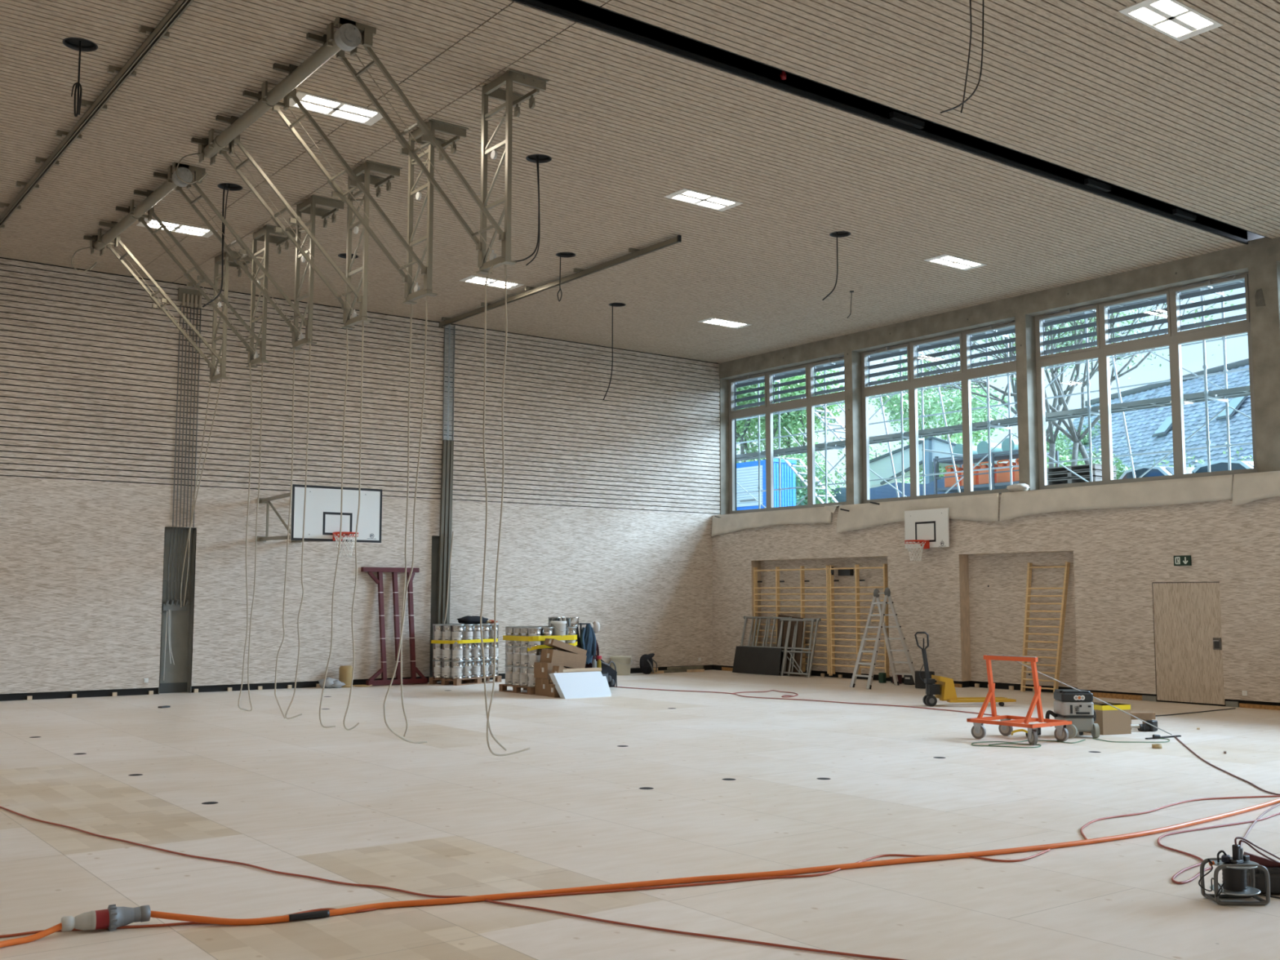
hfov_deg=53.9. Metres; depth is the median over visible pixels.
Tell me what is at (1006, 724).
trolley
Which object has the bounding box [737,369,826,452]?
tree
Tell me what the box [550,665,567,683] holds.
cardboard box
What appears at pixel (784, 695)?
cable
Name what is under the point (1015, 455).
storage rack
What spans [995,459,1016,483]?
barrier
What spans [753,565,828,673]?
wall bars
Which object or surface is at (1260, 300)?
trim
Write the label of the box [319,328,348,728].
rope
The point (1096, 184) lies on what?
plate
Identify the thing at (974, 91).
hanging cable
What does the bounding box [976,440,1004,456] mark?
drum
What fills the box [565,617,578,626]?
can
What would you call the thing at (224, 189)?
hanging cable
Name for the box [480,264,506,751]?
rope
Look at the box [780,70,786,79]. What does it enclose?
holder
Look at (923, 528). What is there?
basketball hoop
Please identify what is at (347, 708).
rope
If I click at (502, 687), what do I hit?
pallet
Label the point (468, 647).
metal can
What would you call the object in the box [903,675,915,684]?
box
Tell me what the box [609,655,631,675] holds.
bucket
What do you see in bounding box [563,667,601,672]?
plank
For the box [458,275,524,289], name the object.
ceiling lamp
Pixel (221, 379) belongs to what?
rope
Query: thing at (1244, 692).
wall switch
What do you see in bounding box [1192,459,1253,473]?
car
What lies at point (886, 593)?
step ladder
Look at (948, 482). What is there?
barrier
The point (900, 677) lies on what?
box
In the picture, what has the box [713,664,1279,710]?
baseboard
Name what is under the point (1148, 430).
house
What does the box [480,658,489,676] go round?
metal can
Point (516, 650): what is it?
metal can
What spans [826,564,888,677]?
wall bars
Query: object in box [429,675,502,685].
pallet
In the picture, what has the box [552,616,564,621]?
can
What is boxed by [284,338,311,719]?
rope
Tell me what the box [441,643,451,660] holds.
metal can
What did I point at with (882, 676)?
bucket
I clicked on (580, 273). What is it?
rail
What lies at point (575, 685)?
board
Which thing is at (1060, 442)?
tree
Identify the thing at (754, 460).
bush
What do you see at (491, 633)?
metal can
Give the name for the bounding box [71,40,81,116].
coiled cable
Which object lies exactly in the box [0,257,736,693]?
wall
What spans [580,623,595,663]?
jacket
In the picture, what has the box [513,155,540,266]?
cable
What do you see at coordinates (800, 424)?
tree
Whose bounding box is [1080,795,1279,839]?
cable
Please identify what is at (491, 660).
metal can
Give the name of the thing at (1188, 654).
door
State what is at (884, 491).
tarp
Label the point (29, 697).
block
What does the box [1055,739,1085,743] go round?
cable
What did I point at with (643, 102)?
ceiling
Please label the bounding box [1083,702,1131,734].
cardboard box
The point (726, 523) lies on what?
roof membrane
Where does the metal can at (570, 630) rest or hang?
on the metal can
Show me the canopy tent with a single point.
(881, 465)
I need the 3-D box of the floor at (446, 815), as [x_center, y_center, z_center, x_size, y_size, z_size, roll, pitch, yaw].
[1.009,3.428,14.507,26.290,0.200,31.240,4,-7,-37]
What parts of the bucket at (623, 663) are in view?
lid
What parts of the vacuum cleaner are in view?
dust tank, socket panel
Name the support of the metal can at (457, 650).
on the metal can at (457, 666)
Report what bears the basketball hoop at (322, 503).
attached to the wall at (610, 504)
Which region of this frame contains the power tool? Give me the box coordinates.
[1010,727,1040,736]
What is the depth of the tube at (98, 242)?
20.50 m
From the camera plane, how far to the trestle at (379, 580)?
28.48 m
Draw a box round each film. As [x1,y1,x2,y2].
[318,677,345,688]
[1006,483,1030,492]
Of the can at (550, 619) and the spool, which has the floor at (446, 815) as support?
the spool
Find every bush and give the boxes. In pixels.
[736,428,816,492]
[736,440,807,504]
[781,442,840,505]
[834,442,923,488]
[899,417,999,484]
[1000,444,1100,466]
[1046,448,1126,480]
[1084,446,1131,479]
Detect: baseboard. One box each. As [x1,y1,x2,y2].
[0,664,711,701]
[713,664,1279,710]
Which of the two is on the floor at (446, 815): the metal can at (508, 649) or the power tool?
the power tool
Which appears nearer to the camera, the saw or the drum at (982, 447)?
the saw
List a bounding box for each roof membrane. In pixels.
[711,506,831,537]
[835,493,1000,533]
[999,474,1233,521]
[1231,471,1279,506]
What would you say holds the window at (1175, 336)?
in the wall at (1115, 557)
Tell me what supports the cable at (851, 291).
hanging from the ceiling at (643, 102)
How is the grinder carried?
on the floor at (446, 815)
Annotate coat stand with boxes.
[578,622,593,644]
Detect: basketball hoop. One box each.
[256,484,382,557]
[904,507,949,560]
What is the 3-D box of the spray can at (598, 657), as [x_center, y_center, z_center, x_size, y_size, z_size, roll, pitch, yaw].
[-0.866,3.912,26.668,0.106,0.370,0.106,4,-7,-37]
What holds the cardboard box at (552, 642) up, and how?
on the cardboard box at (570, 660)
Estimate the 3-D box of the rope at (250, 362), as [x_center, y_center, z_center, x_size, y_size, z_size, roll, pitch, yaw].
[-6.801,0.918,22.005,0.275,6.187,0.022,4,-7,-37]
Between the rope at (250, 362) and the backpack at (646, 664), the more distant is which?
the backpack at (646, 664)
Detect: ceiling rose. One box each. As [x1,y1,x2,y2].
[62,37,97,51]
[217,182,242,191]
[337,253,358,258]
[525,153,551,163]
[555,252,575,257]
[608,302,626,306]
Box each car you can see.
[1118,466,1195,479]
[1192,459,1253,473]
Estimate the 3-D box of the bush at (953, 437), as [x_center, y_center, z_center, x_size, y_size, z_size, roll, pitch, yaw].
[13.471,0.476,54.435,5.169,6.678,4.784,-2,-6,20]
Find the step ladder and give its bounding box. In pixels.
[849,587,915,688]
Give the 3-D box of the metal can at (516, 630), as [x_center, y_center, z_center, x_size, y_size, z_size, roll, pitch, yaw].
[-2.520,3.267,26.279,0.279,0.402,0.282,4,-6,-33]
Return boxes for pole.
[436,440,453,681]
[1002,654,1172,734]
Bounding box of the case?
[915,671,934,688]
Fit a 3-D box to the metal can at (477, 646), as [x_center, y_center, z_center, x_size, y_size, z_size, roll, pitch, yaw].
[-3.770,3.907,28.835,0.279,0.402,0.282,-1,-6,16]
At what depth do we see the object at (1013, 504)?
24.80 m
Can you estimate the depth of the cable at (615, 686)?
24.00 m
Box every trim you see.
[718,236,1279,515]
[782,272,1266,410]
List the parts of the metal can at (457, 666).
can lid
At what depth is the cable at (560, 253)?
23.97 m
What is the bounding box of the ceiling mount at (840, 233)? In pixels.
[829,231,850,237]
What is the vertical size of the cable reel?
0.414 m
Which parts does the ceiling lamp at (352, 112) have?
lit panel, lit panel, lit panel, lit panel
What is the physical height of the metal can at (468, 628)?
0.402 m
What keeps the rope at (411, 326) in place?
hanging from the frame at (433, 125)
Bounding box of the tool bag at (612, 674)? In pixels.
[586,654,617,687]
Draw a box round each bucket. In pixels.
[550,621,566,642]
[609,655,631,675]
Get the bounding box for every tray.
[442,324,455,440]
[600,671,608,682]
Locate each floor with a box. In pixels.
[0,669,1279,959]
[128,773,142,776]
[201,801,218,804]
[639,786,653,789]
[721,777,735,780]
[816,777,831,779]
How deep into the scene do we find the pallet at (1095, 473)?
34.51 m
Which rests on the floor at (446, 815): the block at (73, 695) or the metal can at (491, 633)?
the block at (73, 695)
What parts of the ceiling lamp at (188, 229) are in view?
lit panel, lit panel, lit panel, lit panel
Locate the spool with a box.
[338,665,372,687]
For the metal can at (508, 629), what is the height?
0.402 m
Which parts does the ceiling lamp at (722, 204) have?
lit panel, lit panel, lit panel, lit panel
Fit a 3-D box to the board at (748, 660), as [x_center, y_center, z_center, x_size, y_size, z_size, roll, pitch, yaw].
[3.007,4.649,32.424,0.130,0.680,1.750,4,-7,-38]
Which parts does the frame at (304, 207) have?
brace cord, post, post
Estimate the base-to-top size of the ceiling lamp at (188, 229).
0.042 m
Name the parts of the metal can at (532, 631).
can lid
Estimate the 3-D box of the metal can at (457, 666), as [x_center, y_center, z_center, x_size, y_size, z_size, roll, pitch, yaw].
[-4.111,4.262,28.315,0.279,0.402,0.282,0,-5,2]
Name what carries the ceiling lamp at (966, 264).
attached to the ceiling at (643, 102)
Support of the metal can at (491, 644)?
on the metal can at (491, 660)
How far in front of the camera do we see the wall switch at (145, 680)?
25.35 m
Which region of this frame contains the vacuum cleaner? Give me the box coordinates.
[1044,688,1099,737]
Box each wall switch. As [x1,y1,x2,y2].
[143,678,148,682]
[1242,690,1247,695]
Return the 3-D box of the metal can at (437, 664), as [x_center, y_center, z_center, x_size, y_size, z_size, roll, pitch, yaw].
[-4.588,4.293,28.649,0.279,0.402,0.282,2,-6,-18]
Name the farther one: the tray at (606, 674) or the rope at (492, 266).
the tray at (606, 674)
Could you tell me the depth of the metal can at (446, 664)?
28.37 m
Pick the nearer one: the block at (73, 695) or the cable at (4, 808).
the cable at (4, 808)
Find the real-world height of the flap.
0.220 m
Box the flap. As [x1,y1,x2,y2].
[823,504,841,513]
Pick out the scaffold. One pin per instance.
(1220, 395)
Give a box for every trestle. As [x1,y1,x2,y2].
[360,567,427,685]
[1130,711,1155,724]
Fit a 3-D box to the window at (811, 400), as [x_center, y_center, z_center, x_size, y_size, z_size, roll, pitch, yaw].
[3.977,-1.101,33.381,0.301,3.930,4.760,4,-7,-37]
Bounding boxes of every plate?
[888,111,924,128]
[1084,177,1111,191]
[1172,208,1196,221]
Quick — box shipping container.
[736,458,796,510]
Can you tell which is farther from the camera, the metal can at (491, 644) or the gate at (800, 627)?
the gate at (800, 627)
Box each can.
[431,659,441,677]
[432,623,444,639]
[432,643,442,659]
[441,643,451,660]
[441,660,451,678]
[442,624,452,640]
[450,660,463,679]
[451,624,464,642]
[451,642,463,660]
[462,659,472,678]
[463,624,473,639]
[463,643,472,660]
[471,659,481,677]
[472,623,480,639]
[472,642,481,659]
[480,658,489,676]
[481,623,490,639]
[481,642,489,658]
[489,623,498,640]
[489,640,498,658]
[489,658,498,675]
[505,626,518,645]
[505,645,512,665]
[505,665,512,684]
[511,666,519,685]
[512,626,520,646]
[512,646,519,666]
[520,626,528,646]
[520,646,528,666]
[520,666,527,686]
[527,626,541,647]
[527,647,541,666]
[527,666,535,687]
[541,626,553,644]
[547,617,561,626]
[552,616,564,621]
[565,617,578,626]
[565,626,577,646]
[592,659,596,667]
[596,655,601,667]
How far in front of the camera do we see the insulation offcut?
25.63 m
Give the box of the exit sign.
[1173,555,1191,565]
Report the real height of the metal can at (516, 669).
0.402 m
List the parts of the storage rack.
rack post, rack rail, rack post, rack post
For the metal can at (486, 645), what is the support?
on the metal can at (486, 660)
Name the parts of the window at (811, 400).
blind rail, vent motor, blind rail, blind rail, vent motor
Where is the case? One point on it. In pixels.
(919, 683)
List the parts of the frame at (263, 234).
brace cord, post, post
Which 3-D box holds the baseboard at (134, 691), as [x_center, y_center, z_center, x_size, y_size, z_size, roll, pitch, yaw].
[-8.257,4.383,26.672,25.600,0.136,0.006,4,-7,-37]
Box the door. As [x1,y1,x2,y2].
[1152,582,1225,704]
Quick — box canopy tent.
[869,436,998,488]
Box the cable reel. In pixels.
[1198,836,1279,905]
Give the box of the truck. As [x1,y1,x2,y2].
[914,631,1016,706]
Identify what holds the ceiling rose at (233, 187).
attached to the ceiling at (643, 102)
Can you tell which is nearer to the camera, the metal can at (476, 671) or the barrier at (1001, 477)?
the metal can at (476, 671)
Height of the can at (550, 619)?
0.200 m
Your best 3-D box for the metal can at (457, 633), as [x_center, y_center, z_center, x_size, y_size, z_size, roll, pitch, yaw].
[-4.110,3.462,28.390,0.279,0.402,0.282,-1,-5,13]
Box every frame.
[106,235,252,383]
[137,206,296,368]
[175,173,345,350]
[219,134,402,329]
[271,88,468,304]
[336,33,548,275]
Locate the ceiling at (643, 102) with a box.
[0,0,1279,363]
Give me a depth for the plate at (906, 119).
17.57 m
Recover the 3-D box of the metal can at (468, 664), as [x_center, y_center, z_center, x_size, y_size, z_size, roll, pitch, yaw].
[-3.941,4.285,28.556,0.279,0.402,0.282,-2,-6,17]
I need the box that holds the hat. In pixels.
[590,621,599,632]
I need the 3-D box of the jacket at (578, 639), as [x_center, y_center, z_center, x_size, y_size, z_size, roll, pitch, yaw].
[-1.306,3.495,26.772,0.217,0.780,0.177,4,-7,-37]
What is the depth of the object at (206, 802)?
12.05 m
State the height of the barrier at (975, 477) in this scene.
0.778 m
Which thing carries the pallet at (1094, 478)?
on the pallet
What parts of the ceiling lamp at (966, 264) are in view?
lit panel, lit panel, lit panel, lit panel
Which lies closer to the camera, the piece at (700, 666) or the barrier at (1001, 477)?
the piece at (700, 666)
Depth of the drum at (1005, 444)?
41.43 m
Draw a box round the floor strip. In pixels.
[1145,735,1181,739]
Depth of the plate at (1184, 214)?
21.88 m
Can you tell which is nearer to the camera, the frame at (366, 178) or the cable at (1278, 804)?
the cable at (1278, 804)
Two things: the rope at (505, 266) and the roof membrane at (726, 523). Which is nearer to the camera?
the rope at (505, 266)
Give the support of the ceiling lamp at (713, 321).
attached to the ceiling at (643, 102)
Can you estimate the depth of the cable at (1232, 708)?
21.57 m
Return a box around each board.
[548,673,561,697]
[550,673,563,698]
[551,671,611,698]
[732,645,782,675]
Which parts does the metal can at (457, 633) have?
can lid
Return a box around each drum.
[952,444,981,458]
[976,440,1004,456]
[1001,437,1018,453]
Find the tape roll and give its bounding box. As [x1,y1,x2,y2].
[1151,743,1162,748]
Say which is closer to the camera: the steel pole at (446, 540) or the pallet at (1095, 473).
the steel pole at (446, 540)
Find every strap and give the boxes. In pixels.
[431,638,497,644]
[502,634,577,641]
[527,640,577,651]
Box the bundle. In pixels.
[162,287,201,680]
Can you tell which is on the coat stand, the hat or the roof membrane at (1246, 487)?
the hat
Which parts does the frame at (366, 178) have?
brace cord, post, post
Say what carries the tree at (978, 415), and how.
on the ground
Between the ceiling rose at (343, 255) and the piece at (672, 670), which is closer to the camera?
the ceiling rose at (343, 255)
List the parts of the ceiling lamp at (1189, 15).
lit panel, lit panel, lit panel, lit panel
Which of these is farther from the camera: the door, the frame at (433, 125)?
the door
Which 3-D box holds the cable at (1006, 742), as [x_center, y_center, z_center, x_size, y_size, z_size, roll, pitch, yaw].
[5.391,3.577,17.212,2.039,0.013,0.818,4,-7,-37]
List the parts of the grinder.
tool handle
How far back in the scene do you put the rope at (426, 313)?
16.71 m
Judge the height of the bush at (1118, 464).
3.809 m
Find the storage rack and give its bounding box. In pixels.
[933,449,1059,494]
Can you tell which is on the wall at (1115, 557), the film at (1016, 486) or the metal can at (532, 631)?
the film at (1016, 486)
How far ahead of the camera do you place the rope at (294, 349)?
20.54 m
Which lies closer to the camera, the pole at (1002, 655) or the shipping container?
the pole at (1002, 655)
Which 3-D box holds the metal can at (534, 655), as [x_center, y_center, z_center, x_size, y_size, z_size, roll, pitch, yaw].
[-2.165,3.623,25.773,0.279,0.402,0.282,1,-6,-15]
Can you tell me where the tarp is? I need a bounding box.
[827,478,955,502]
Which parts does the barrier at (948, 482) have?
barrier handle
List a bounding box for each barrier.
[944,465,963,487]
[960,463,980,485]
[978,461,998,484]
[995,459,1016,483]
[1014,457,1019,481]
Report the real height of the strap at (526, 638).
0.130 m
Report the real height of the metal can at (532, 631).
0.402 m
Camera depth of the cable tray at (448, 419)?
30.00 m
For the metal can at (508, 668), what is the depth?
26.32 m
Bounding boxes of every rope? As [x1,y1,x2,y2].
[180,378,222,607]
[182,380,211,605]
[237,362,262,711]
[274,349,294,718]
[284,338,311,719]
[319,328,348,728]
[342,321,364,730]
[383,295,428,743]
[400,303,412,737]
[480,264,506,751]
[486,265,529,755]
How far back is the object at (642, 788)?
13.02 m
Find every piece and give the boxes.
[650,670,663,673]
[660,668,698,672]
[666,665,703,670]
[686,668,704,672]
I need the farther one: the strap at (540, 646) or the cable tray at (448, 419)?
the cable tray at (448, 419)
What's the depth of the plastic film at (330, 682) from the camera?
27.27 m
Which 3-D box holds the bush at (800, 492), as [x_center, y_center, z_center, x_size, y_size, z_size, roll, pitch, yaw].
[6.632,0.894,49.403,2.717,4.648,2.422,1,-5,-10]
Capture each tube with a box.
[71,162,205,271]
[176,16,376,184]
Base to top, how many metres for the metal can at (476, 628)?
0.402 m
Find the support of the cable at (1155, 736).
on the floor at (446, 815)
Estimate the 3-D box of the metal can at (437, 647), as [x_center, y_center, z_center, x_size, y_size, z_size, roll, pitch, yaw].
[-4.588,3.892,28.687,0.279,0.402,0.282,1,-5,-5]
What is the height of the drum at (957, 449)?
0.518 m
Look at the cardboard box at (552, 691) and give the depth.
24.83 m
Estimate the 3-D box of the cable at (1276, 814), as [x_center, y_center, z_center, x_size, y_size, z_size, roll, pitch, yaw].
[4.837,2.950,10.506,0.674,0.017,4.284,-4,-7,39]
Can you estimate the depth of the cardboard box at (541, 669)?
25.26 m
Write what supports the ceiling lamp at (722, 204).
attached to the ceiling at (643, 102)
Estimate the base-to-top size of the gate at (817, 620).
1.467 m
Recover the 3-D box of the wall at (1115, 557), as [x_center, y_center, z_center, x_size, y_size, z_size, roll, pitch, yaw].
[11.499,1.982,22.567,0.740,4.200,31.200,4,-7,-37]
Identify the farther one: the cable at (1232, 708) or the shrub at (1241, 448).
the shrub at (1241, 448)
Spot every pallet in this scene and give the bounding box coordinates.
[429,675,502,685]
[498,684,535,694]
[1047,463,1116,474]
[1047,470,1116,479]
[1047,476,1116,484]
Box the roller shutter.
[736,465,763,506]
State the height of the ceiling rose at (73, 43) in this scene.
0.058 m
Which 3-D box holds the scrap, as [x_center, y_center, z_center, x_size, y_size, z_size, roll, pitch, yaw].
[-8.470,4.038,22.402,0.090,0.030,0.200,-2,-6,24]
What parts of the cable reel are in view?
tube frame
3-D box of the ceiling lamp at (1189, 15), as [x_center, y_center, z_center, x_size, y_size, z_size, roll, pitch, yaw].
[6.003,-5.234,14.224,1.260,0.042,0.530,4,-7,-37]
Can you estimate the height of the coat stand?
1.420 m
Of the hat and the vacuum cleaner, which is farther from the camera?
the hat
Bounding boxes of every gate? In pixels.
[740,615,791,675]
[751,616,795,675]
[776,614,803,675]
[778,617,816,677]
[781,617,821,677]
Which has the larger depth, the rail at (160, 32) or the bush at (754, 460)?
the bush at (754, 460)
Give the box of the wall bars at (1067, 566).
[1020,561,1070,693]
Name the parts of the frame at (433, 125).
brace cord, post, post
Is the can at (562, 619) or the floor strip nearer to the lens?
the floor strip
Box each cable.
[0,798,1279,947]
[0,806,905,959]
[0,848,1050,937]
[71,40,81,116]
[202,183,229,307]
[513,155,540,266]
[557,253,562,301]
[603,303,613,399]
[614,686,999,715]
[734,689,798,697]
[822,231,838,300]
[847,290,853,318]
[940,0,983,113]
[971,739,1058,747]
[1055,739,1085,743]
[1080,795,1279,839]
[1092,734,1169,742]
[1155,707,1235,716]
[1157,812,1279,884]
[1174,736,1279,795]
[1240,802,1279,846]
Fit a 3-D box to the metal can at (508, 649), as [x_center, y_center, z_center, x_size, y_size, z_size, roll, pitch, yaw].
[-2.698,3.688,26.476,0.279,0.402,0.282,2,-6,-23]
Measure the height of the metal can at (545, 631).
0.402 m
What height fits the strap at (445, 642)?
0.105 m
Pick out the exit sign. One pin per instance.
(1185, 560)
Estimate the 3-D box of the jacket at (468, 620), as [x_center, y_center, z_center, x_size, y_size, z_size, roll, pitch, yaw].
[-3.848,3.235,29.037,0.795,0.214,0.364,4,-7,-37]
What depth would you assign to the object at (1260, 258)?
27.05 m
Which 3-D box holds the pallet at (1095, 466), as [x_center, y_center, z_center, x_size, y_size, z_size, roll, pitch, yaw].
[12.160,-0.285,34.790,1.000,0.145,1.600,4,-7,-37]
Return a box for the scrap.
[158,705,170,708]
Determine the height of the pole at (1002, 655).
1.159 m
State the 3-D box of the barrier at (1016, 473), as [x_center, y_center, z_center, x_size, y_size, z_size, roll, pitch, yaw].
[12.590,-0.324,41.058,0.500,0.778,0.620,4,-7,-37]
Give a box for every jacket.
[457,615,488,624]
[576,626,581,648]
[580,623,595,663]
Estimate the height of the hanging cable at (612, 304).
2.240 m
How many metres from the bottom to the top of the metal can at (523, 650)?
0.402 m
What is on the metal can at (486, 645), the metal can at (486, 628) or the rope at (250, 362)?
the metal can at (486, 628)
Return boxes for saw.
[1243,851,1279,898]
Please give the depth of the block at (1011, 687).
26.92 m
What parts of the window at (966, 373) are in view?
blind rail, vent motor, blind rail, blind rail, vent motor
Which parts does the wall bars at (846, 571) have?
frame post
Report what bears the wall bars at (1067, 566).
attached to the wall at (1115, 557)
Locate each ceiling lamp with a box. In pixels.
[136,217,217,237]
[288,91,387,125]
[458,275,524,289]
[663,188,742,211]
[697,317,751,328]
[923,253,986,271]
[1118,0,1222,41]
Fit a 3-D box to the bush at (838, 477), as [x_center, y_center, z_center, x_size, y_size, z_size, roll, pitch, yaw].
[11.487,0.981,59.641,4.825,6.660,4.812,2,-6,-19]
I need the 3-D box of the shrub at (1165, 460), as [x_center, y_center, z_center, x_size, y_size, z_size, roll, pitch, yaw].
[17.031,0.387,40.014,2.121,2.633,2.237,4,-7,-37]
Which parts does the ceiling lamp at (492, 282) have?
lit panel, lit panel, lit panel, lit panel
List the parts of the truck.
handle, plate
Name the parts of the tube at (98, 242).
gear motor, plate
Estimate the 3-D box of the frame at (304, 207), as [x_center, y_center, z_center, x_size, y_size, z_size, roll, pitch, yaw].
[-6.108,-3.448,20.260,2.570,2.445,0.720,4,-7,-37]
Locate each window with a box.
[728,355,846,514]
[861,320,1016,503]
[1034,271,1257,489]
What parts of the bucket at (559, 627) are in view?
lid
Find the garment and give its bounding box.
[585,640,599,667]
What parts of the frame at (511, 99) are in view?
brace cord, post, post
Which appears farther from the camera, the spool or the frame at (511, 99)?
the spool
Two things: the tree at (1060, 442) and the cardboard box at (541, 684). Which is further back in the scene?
the tree at (1060, 442)
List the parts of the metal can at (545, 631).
can lid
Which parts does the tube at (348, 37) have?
gear motor, plate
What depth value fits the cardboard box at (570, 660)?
25.48 m
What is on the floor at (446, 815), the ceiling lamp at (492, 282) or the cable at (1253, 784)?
the cable at (1253, 784)
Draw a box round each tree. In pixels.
[736,368,844,462]
[736,373,844,476]
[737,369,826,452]
[867,354,1016,479]
[891,289,1245,480]
[979,313,1168,438]
[1045,418,1114,466]
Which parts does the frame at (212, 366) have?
brace cord, post, post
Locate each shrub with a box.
[1154,453,1204,467]
[1209,436,1253,461]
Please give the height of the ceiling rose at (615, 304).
0.058 m
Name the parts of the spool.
cord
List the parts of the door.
handle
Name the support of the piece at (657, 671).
on the floor at (446, 815)
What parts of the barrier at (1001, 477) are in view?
barrier handle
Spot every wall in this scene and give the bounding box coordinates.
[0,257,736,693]
[711,475,1279,706]
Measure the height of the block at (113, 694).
0.075 m
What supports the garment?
hanging from the coat stand
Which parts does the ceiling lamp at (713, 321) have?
lit panel, lit panel, lit panel, lit panel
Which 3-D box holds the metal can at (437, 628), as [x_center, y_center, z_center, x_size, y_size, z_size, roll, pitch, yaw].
[-4.588,3.492,28.724,0.279,0.402,0.282,2,-6,-16]
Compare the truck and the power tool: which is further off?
the truck
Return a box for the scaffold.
[736,279,1252,508]
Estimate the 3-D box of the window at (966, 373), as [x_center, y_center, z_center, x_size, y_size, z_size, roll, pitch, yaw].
[7.019,-1.472,29.367,0.301,3.930,4.820,4,-7,-37]
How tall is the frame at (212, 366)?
2.445 m
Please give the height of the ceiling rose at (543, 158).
0.058 m
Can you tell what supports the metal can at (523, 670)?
on the pallet at (502, 687)
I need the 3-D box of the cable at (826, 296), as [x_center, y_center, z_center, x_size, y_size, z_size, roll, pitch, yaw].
[3.397,-3.831,22.499,0.400,1.324,0.023,4,-7,-37]
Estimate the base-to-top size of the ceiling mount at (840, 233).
0.058 m
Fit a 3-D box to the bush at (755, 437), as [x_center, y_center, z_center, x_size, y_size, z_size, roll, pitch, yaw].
[5.595,0.659,53.952,4.434,6.665,4.789,0,-5,4]
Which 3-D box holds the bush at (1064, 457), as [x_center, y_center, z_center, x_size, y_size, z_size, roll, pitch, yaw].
[15.318,0.673,45.519,4.094,3.914,3.751,3,-6,-31]
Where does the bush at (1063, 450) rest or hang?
on the ground
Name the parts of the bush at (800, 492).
stem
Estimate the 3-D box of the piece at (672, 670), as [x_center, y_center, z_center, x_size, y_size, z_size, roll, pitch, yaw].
[1.027,5.037,33.220,1.350,0.065,0.110,5,-7,-40]
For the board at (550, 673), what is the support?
on the floor at (446, 815)
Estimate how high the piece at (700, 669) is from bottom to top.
0.065 m
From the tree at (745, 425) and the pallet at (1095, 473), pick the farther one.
the tree at (745, 425)
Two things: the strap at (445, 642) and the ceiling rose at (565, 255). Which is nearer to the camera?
the ceiling rose at (565, 255)
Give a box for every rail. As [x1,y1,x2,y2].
[0,0,194,228]
[438,235,681,327]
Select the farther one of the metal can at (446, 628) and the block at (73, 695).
the metal can at (446, 628)
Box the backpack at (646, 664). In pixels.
[639,653,657,674]
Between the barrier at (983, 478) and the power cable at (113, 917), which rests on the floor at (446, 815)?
the power cable at (113, 917)
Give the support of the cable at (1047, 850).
on the floor at (446, 815)
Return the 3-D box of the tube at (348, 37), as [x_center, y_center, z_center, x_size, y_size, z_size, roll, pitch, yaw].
[-4.792,-4.711,16.171,0.637,0.685,4.964,4,-7,-39]
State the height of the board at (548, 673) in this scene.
0.455 m
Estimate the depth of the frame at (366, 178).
18.84 m
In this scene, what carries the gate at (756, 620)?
on the floor at (446, 815)
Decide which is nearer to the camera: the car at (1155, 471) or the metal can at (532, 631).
the metal can at (532, 631)
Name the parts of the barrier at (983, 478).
barrier handle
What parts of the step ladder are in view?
rail, rail, rail, rail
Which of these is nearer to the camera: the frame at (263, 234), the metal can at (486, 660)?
the frame at (263, 234)
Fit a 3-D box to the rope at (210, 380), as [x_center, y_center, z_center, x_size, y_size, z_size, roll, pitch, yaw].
[-8.868,0.347,25.114,0.099,4.326,2.593,3,-6,-27]
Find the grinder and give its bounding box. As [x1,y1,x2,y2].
[1130,720,1157,731]
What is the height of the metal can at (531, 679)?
0.402 m
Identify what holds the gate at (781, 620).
on the floor at (446, 815)
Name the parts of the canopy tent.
tent post, tent post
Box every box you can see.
[533,662,564,679]
[535,677,552,696]
[539,648,586,668]
[543,638,586,655]
[547,683,559,697]
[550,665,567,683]
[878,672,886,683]
[892,674,902,684]
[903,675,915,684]
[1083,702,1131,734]
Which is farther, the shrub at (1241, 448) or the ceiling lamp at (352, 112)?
the shrub at (1241, 448)
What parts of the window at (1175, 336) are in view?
blind rail, vent motor, blind rail, blind rail, vent motor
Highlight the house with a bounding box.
[1058,358,1253,472]
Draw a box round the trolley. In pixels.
[966,654,1071,744]
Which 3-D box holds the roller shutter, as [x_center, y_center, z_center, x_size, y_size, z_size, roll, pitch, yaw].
[3.773,0.253,45.696,0.045,1.420,1.980,4,-7,-37]
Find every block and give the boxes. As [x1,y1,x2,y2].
[26,695,32,700]
[71,693,76,697]
[111,692,117,696]
[148,690,153,694]
[1008,685,1013,689]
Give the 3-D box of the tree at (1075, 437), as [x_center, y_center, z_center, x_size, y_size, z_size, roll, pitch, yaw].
[13.230,-3.502,39.664,10.570,10.340,9.215,-1,-5,13]
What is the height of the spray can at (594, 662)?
0.300 m
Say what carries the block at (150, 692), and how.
on the floor at (446, 815)
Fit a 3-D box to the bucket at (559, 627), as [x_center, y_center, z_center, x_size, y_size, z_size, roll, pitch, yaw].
[-1.694,3.196,26.163,0.344,0.522,0.354,4,-7,-37]

